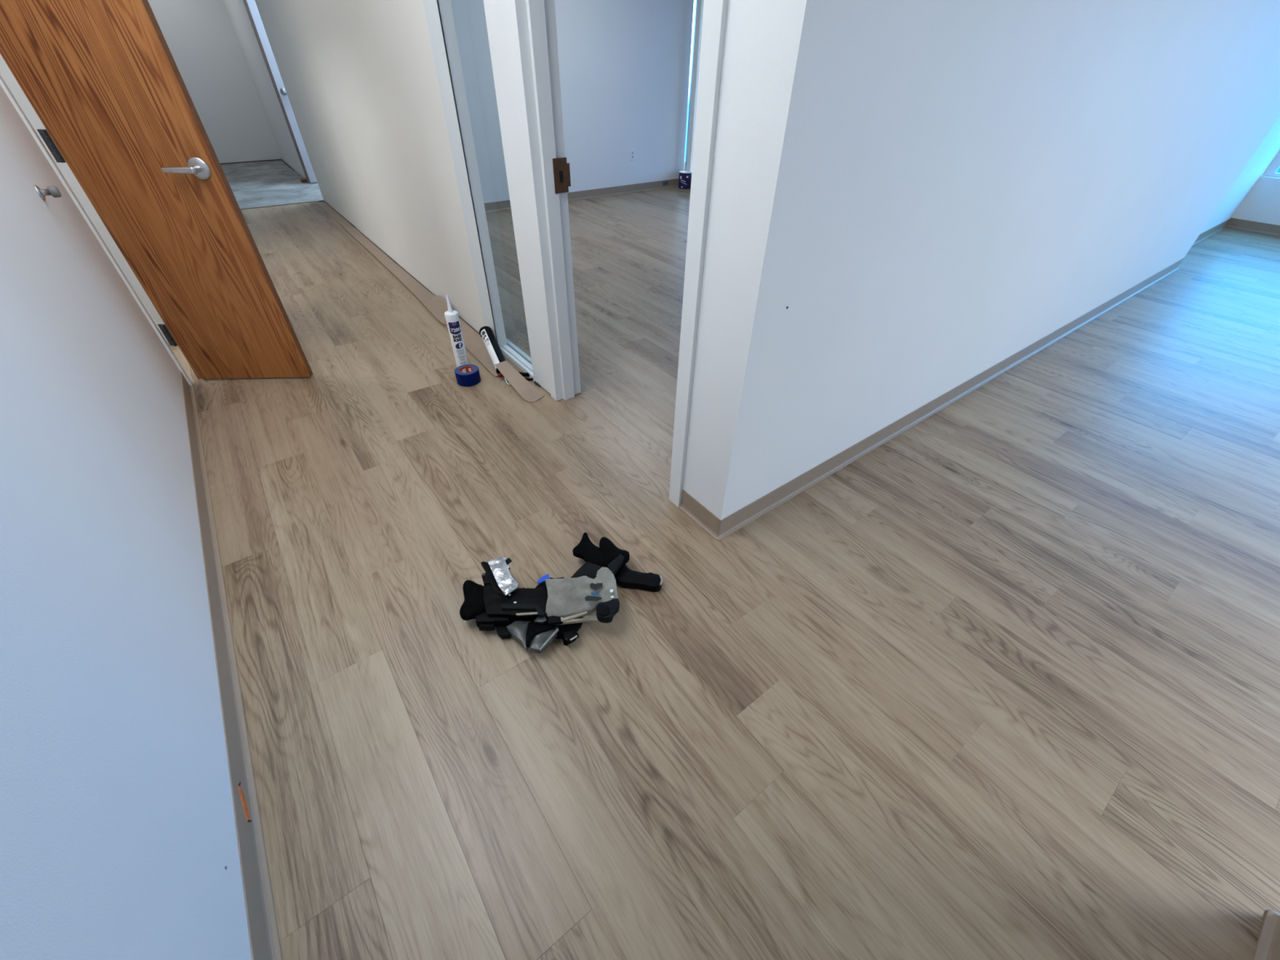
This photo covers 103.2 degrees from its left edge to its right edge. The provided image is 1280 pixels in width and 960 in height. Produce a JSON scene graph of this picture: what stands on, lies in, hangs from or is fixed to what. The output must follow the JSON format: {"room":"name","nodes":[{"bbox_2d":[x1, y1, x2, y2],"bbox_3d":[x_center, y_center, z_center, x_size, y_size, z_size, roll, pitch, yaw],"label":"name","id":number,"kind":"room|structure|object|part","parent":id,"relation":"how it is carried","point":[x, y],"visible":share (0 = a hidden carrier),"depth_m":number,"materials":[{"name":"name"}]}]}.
{"room":"office hallway","nodes":[
{"label":"office hallway","id":0,"kind":"room"},
{"bbox_2d":[0,84,251,959],"bbox_3d":[0.213,0.843,-0.843,0.124,2.600,8.840,-25,47,-28],"label":"wall","id":1,"kind":"structure","parent":0,"point":[118,834],"depth_m":1.00,"materials":[{"name":"white paint"}]},
{"bbox_2d":[33,185,62,200],"bbox_3d":[-2.060,-1.004,1.767,0.052,0.048,0.048,-25,47,-28],"label":"door stop","id":2,"kind":"object","parent":1,"relation":"attached to","point":[54,191],"visible":1,"depth_m":1.76,"materials":[{"name":"metal"}]},
{"bbox_2d":[180,372,282,959],"bbox_3d":[0.221,1.751,0.025,0.016,0.093,8.736,-25,47,-28],"label":"baseboard","id":3,"kind":"structure","parent":1,"relation":"attached to","point":[262,925],"depth_m":1.32,"materials":[{"name":"beige plastic"}]},
{"bbox_2d":[238,782,252,822],"bbox_3d":[-0.924,0.754,1.186,0.010,0.037,0.092,-25,47,-28],"label":"smear","id":4,"kind":"object","parent":1,"relation":"attached to","point":[242,794],"visible":1,"depth_m":1.18,"materials":[{"name":"orange paint"}]},
{"bbox_2d":[147,0,306,177],"bbox_3d":[-6.483,-4.473,5.324,4.570,2.600,3.740,-25,47,-28],"label":"wall","id":5,"kind":"structure","parent":0,"point":[213,45],"depth_m":7.27,"materials":[{"name":"white paint"}]},
{"bbox_2d":[240,200,324,209],"bbox_3d":[-4.409,-3.056,5.709,1.550,0.007,0.025,-25,47,-28],"label":"trim","id":6,"kind":"structure","parent":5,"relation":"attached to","point":[320,200],"depth_m":5.87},
{"bbox_2d":[220,160,324,208],"bbox_3d":[-4.204,-3.070,5.828,7.400,0.116,8.680,-25,47,-28],"label":"floor","id":7,"kind":"structure","parent":0,"point":[264,183],"depth_m":6.72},
{"bbox_2d":[220,159,293,169],"bbox_3d":[-6.180,-4.593,7.490,1.726,0.014,1.096,-25,47,-28],"label":"bead","id":8,"kind":"object","parent":7,"relation":"on","point":[273,159],"visible":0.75,"depth_m":8.00},
{"bbox_2d":[300,177,307,182],"bbox_3d":[-4.570,-4.082,6.901,0.083,0.035,0.080,-25,47,-28],"label":"wood block","id":9,"kind":"object","parent":7,"relation":"on","point":[303,180],"visible":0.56,"depth_m":6.87,"materials":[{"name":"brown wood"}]},
{"bbox_2d":[254,0,551,394],"bbox_3d":[-1.736,-2.639,3.257,0.145,2.600,6.607,-25,47,-28],"label":"wall","id":10,"kind":"structure","parent":0,"point":[359,77],"depth_m":3.21,"materials":[{"name":"beige paint"}]},
{"bbox_2d":[422,0,506,346],"bbox_3d":[-0.868,-1.645,2.467,0.058,2.120,0.176,-25,47,-28],"label":"trim","id":11,"kind":"structure","parent":10,"relation":"attached to","point":[431,9],"depth_m":2.46,"materials":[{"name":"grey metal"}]},
{"bbox_2d":[436,0,534,381],"bbox_3d":[-0.808,-1.609,2.425,0.096,2.120,0.905,-25,47,-28],"label":"window","id":12,"kind":"structure","parent":10,"relation":"in","point":[518,357],"depth_m":2.90,"materials":[{"name":"white metal"}]},
{"bbox_2d":[506,0,581,400],"bbox_3d":[-0.373,-1.262,2.022,0.150,2.119,0.078,-25,47,-28],"label":"trim","id":13,"kind":"structure","parent":10,"relation":"attached to","point":[532,23],"depth_m":2.02,"materials":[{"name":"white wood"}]},
{"bbox_2d":[552,157,570,193],"bbox_3d":[-0.314,-1.226,2.043,0.074,0.122,0.003,-25,47,-28],"label":"strike plate","id":14,"kind":"object","parent":10,"relation":"attached to","point":[562,175],"visible":1,"depth_m":2.04,"materials":[{"name":"brown metal"}]},
{"bbox_2d":[450,0,693,203],"bbox_3d":[-1.083,-4.384,5.351,4.162,2.600,0.120,-25,47,-28],"label":"wall","id":15,"kind":"structure","parent":0,"point":[624,64],"depth_m":5.82,"materials":[{"name":"white paint"}]},
{"bbox_2d":[484,178,679,213],"bbox_3d":[-1.063,-3.388,6.115,4.160,0.093,0.016,-25,47,-28],"label":"baseboard","id":16,"kind":"structure","parent":15,"relation":"attached to","point":[591,193],"depth_m":6.48,"materials":[{"name":"beige plastic"}]},
{"bbox_2d":[630,148,635,160],"bbox_3d":[-0.094,-4.130,6.437,0.072,0.120,0.009,-25,47,-28],"label":"wall outlet","id":17,"kind":"object","parent":15,"relation":"attached to","point":[632,151],"visible":1,"depth_m":6.44,"materials":[{"name":"white plastic"}]},
{"bbox_2d":[662,181,668,185],"bbox_3d":[0.348,-4.058,6.936,0.100,0.048,0.001,-25,47,-28],"label":"tape patch","id":18,"kind":"object","parent":15,"relation":"attached to","point":[664,183],"visible":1,"depth_m":6.94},
{"bbox_2d":[168,161,1279,959],"bbox_3d":[2.634,-0.968,3.488,10.600,0.120,13.300,-25,47,-28],"label":"floor","id":19,"kind":"structure","parent":0,"point":[1002,682],"depth_m":1.56,"materials":[{"name":"brown wood"}]},
{"bbox_2d":[316,201,358,231],"bbox_3d":[-3.280,-2.850,5.487,0.088,0.003,1.670,-25,47,-28],"label":"strip","id":20,"kind":"object","parent":19,"relation":"on","point":[323,205],"visible":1,"depth_m":5.53,"materials":[{"name":"beige plastic"}]},
{"bbox_2d":[342,226,448,324],"bbox_3d":[-2.109,-1.820,4.242,0.140,0.055,2.960,-25,47,-28],"label":"strip","id":21,"kind":"object","parent":19,"relation":"on","point":[437,305],"visible":0.81,"depth_m":3.95,"materials":[{"name":"beige plastic"}]},
{"bbox_2d":[324,201,479,334],"bbox_3d":[-2.353,-2.094,4.605,0.017,0.017,4.600,-25,47,-28],"label":"adhesive line","id":22,"kind":"object","parent":19,"relation":"on","point":[352,224],"visible":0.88,"depth_m":4.46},
{"bbox_2d":[444,294,468,367],"bbox_3d":[-1.008,-0.799,2.773,0.069,0.426,0.069,-18,44,-21],"label":"cartridge","id":23,"kind":"object","parent":19,"relation":"on","point":[451,316],"visible":0.97,"depth_m":2.75,"materials":[{"name":"white plastic"}]},
{"bbox_2d":[453,333,461,338],"bbox_3d":[-0.993,-0.780,2.753,0.043,0.019,0.007,-18,44,-22],"label":"print","id":24,"kind":"object","parent":23,"relation":"on","point":[455,335],"depth_m":2.75},
{"bbox_2d":[457,348,465,364],"bbox_3d":[-0.996,-0.683,2.834,0.040,0.099,0.006,-18,44,-21],"label":"print","id":25,"kind":"object","parent":23,"relation":"attached to","point":[461,352],"depth_m":2.83},
{"bbox_2d":[454,364,480,386],"bbox_3d":[-0.945,-0.575,2.783,0.126,0.071,0.126,21,44,22],"label":"tape roll","id":26,"kind":"object","parent":19,"relation":"on","point":[468,375],"visible":1,"depth_m":2.75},
{"bbox_2d":[440,317,497,376],"bbox_3d":[-1.126,-0.939,3.256,0.132,0.014,1.279,-24,46,-27],"label":"strip","id":27,"kind":"object","parent":19,"relation":"on","point":[474,344],"visible":0.48,"depth_m":3.11,"materials":[{"name":"beige plastic"}]},
{"bbox_2d":[479,325,533,385],"bbox_3d":[-0.796,-0.719,2.890,0.168,0.157,0.500,-25,47,-28],"label":"gun","id":28,"kind":"object","parent":19,"relation":"on","point":[488,330],"visible":0.7,"depth_m":2.88,"materials":[{"name":"black plastic"}]},
{"bbox_2d":[480,328,499,369],"bbox_3d":[-0.843,-0.747,2.923,0.068,0.140,0.358,-17,43,-20],"label":"cartridge","id":29,"kind":"object","parent":28,"relation":"in","point":[484,335],"visible":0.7,"depth_m":2.90,"materials":[{"name":"white plastic"}]},
{"bbox_2d":[481,330,489,346],"bbox_3d":[-0.896,-0.821,2.942,0.022,0.043,0.132,-18,43,-21],"label":"print","id":30,"kind":"object","parent":29,"relation":"attached to","point":[484,335],"depth_m":2.94},
{"bbox_3d":[-0.689,-0.601,2.834,0.156,0.048,0.028,-1,40,-3],"label":"handle","id":31,"kind":"part","parent":28,"relation":"part of","materials":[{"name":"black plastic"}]},
{"bbox_2d":[494,360,544,402],"bbox_3d":[-0.660,-0.530,2.720,0.343,0.092,0.113,30,48,30],"label":"strip","id":32,"kind":"object","parent":19,"relation":"on","point":[525,388],"visible":1,"depth_m":2.71,"materials":[{"name":"beige plastic"}]},
{"bbox_2d":[459,532,662,653],"bbox_3d":[-0.262,0.346,1.663,0.613,0.118,0.442,-25,47,-28],"label":"belt","id":33,"kind":"object","parent":19,"relation":"on","point":[556,608],"visible":1,"depth_m":1.59,"materials":[{"name":"black fabric"}]},
{"bbox_2d":[584,595,601,600],"bbox_3d":[-0.144,0.364,1.560,0.053,0.001,0.018,0,40,-1],"label":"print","id":34,"kind":"object","parent":33,"relation":"on","point":[587,597],"depth_m":1.56},
{"bbox_2d":[590,582,602,590],"bbox_3d":[-0.138,0.334,1.589,0.040,0.001,0.028,2,40,1],"label":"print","id":35,"kind":"object","parent":33,"relation":"on","point":[593,586],"depth_m":1.59},
{"bbox_2d":[595,599,619,622],"bbox_3d":[-0.096,0.400,1.560,0.082,0.034,0.061,-25,47,-28],"label":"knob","id":36,"kind":"object","parent":33,"relation":"attached to","point":[606,609],"depth_m":1.55,"materials":[{"name":"black plastic"}]},
{"bbox_3d":[-0.010,0.340,1.735,0.171,0.037,0.082,17,43,18],"label":"arm","id":37,"kind":"part","parent":33,"relation":"part of","materials":[{"name":"black fabric"}]},
{"bbox_2d":[678,169,692,189],"bbox_3d":[0.616,-4.104,6.926,0.174,0.199,0.174,-25,47,-28],"label":"paint can","id":38,"kind":"object","parent":19,"relation":"on","point":[685,176],"visible":0.98,"depth_m":6.87,"materials":[{"name":"blue plastic"}]},
{"bbox_3d":[0.617,-4.176,6.867,0.174,0.013,0.174,-25,47,-28],"label":"lid","id":39,"kind":"part","parent":38,"relation":"part of","materials":[{"name":"white plastic"}]},
{"bbox_2d":[682,0,1279,519],"bbox_3d":[2.523,-1.896,2.475,5.668,2.600,0.215,-25,47,-28],"label":"wall","id":40,"kind":"structure","parent":0,"point":[930,191],"depth_m":1.69,"materials":[{"name":"white paint"}]},
{"bbox_2d":[668,0,728,506],"bbox_3d":[0.215,-0.750,1.427,0.163,2.120,0.075,-25,47,-28],"label":"trim","id":41,"kind":"structure","parent":40,"relation":"attached to","point":[715,11],"depth_m":1.38,"materials":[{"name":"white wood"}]},
{"bbox_2d":[678,217,1231,540],"bbox_3d":[3.467,-1.380,3.834,8.094,0.093,0.229,-25,47,-28],"label":"baseboard","id":42,"kind":"structure","parent":40,"relation":"attached to","point":[718,529],"depth_m":2.39,"materials":[{"name":"beige plastic"}]},
{"bbox_2d":[1200,115,1279,234],"bbox_3d":[5.740,-3.485,4.447,2.760,2.600,0.120,-25,47,-28],"label":"wall","id":43,"kind":"structure","parent":0,"point":[1268,149],"depth_m":5.12,"materials":[{"name":"white paint"}]},
{"bbox_2d":[1231,174,1279,225],"bbox_3d":[8.743,-2.223,3.017,0.230,2.600,6.530,-25,47,-28],"label":"wall","id":44,"kind":"structure","parent":0,"point":[1261,204],"depth_m":5.51,"materials":[{"name":"white paint"}]},
{"bbox_2d":[1226,217,1279,235],"bbox_3d":[8.624,-1.217,3.765,0.016,0.093,6.530,-25,47,-28],"label":"baseboard","id":45,"kind":"structure","parent":44,"relation":"attached to","point":[1253,226],"depth_m":5.61,"materials":[{"name":"beige plastic"}]},
{"bbox_2d":[1263,151,1279,177],"bbox_3d":[7.298,-3.562,4.421,0.050,1.800,1.685,-25,47,-28],"label":"window","id":46,"kind":"structure","parent":44,"relation":"in","point":[1274,166],"depth_m":5.43,"materials":[{"name":"white glass"}]},
{"bbox_3d":[2.201,-3.815,4.753,0.120,2.600,5.130,-25,47,-28],"label":"wall","id":47,"kind":"structure","parent":0,"visible":0},
{"bbox_2d":[684,0,703,171],"bbox_3d":[0.702,-5.075,6.288,0.125,2.190,0.151,-25,47,-28],"label":"window","id":48,"kind":"structure","parent":47,"relation":"in","point":[699,10],"depth_m":6.31,"materials":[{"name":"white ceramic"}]},
{"bbox_3d":[0.662,-5.090,6.305,0.006,2.186,0.066,-25,47,-28],"label":"pane","id":49,"kind":"part","parent":48,"relation":"part of","materials":[{"name":"teal glass"}]},
{"bbox_3d":[-4.951,-4.784,5.733,7.400,2.600,0.110,-25,47,-28],"label":"wall","id":50,"kind":"structure","parent":0,"visible":0},
{"bbox_2d":[243,0,317,182],"bbox_3d":[-4.106,-4.912,6.324,0.804,2.038,0.094,-25,47,-28],"label":"door frame","id":51,"kind":"structure","parent":50,"relation":"in","point":[251,6],"depth_m":6.17,"materials":[{"name":"wood"}]},
{"bbox_3d":[-3.734,-2.606,3.168,0.124,2.600,4.360,-25,47,-28],"label":"wall","id":52,"kind":"structure","parent":0,"visible":0},
{"bbox_2d":[0,53,192,386],"bbox_3d":[-2.652,-1.463,2.237,0.134,2.080,0.739,-25,47,-28],"label":"trim","id":53,"kind":"structure","parent":52,"relation":"attached to","point":[8,82],"depth_m":2.43,"materials":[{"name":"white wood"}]},
{"bbox_2d":[0,0,312,378],"bbox_3d":[-2.110,-1.324,2.116,0.624,2.020,0.096,-2,40,-3],"label":"door","id":54,"kind":"structure","parent":52,"relation":"in","point":[103,78],"depth_m":2.14,"materials":[{"name":"brown wood"}]},
{"bbox_3d":[-1.920,-1.290,2.111,0.130,0.027,0.020,-2,40,-3],"label":"lever","id":55,"kind":"part","parent":54,"relation":"part of","materials":[{"name":"metal"}]},
{"bbox_3d":[1.071,0.155,-0.003,0.897,2.600,0.152,-25,47,-28],"label":"wall","id":56,"kind":"structure","parent":0,"visible":0},
{"bbox_2d":[1252,909,1279,959],"bbox_3d":[1.054,1.104,0.816,0.903,0.093,0.158,-25,47,-28],"label":"baseboard","id":57,"kind":"structure","parent":56,"relation":"attached to","point":[1268,945],"depth_m":1.05,"materials":[{"name":"beige plastic"}]}
]}

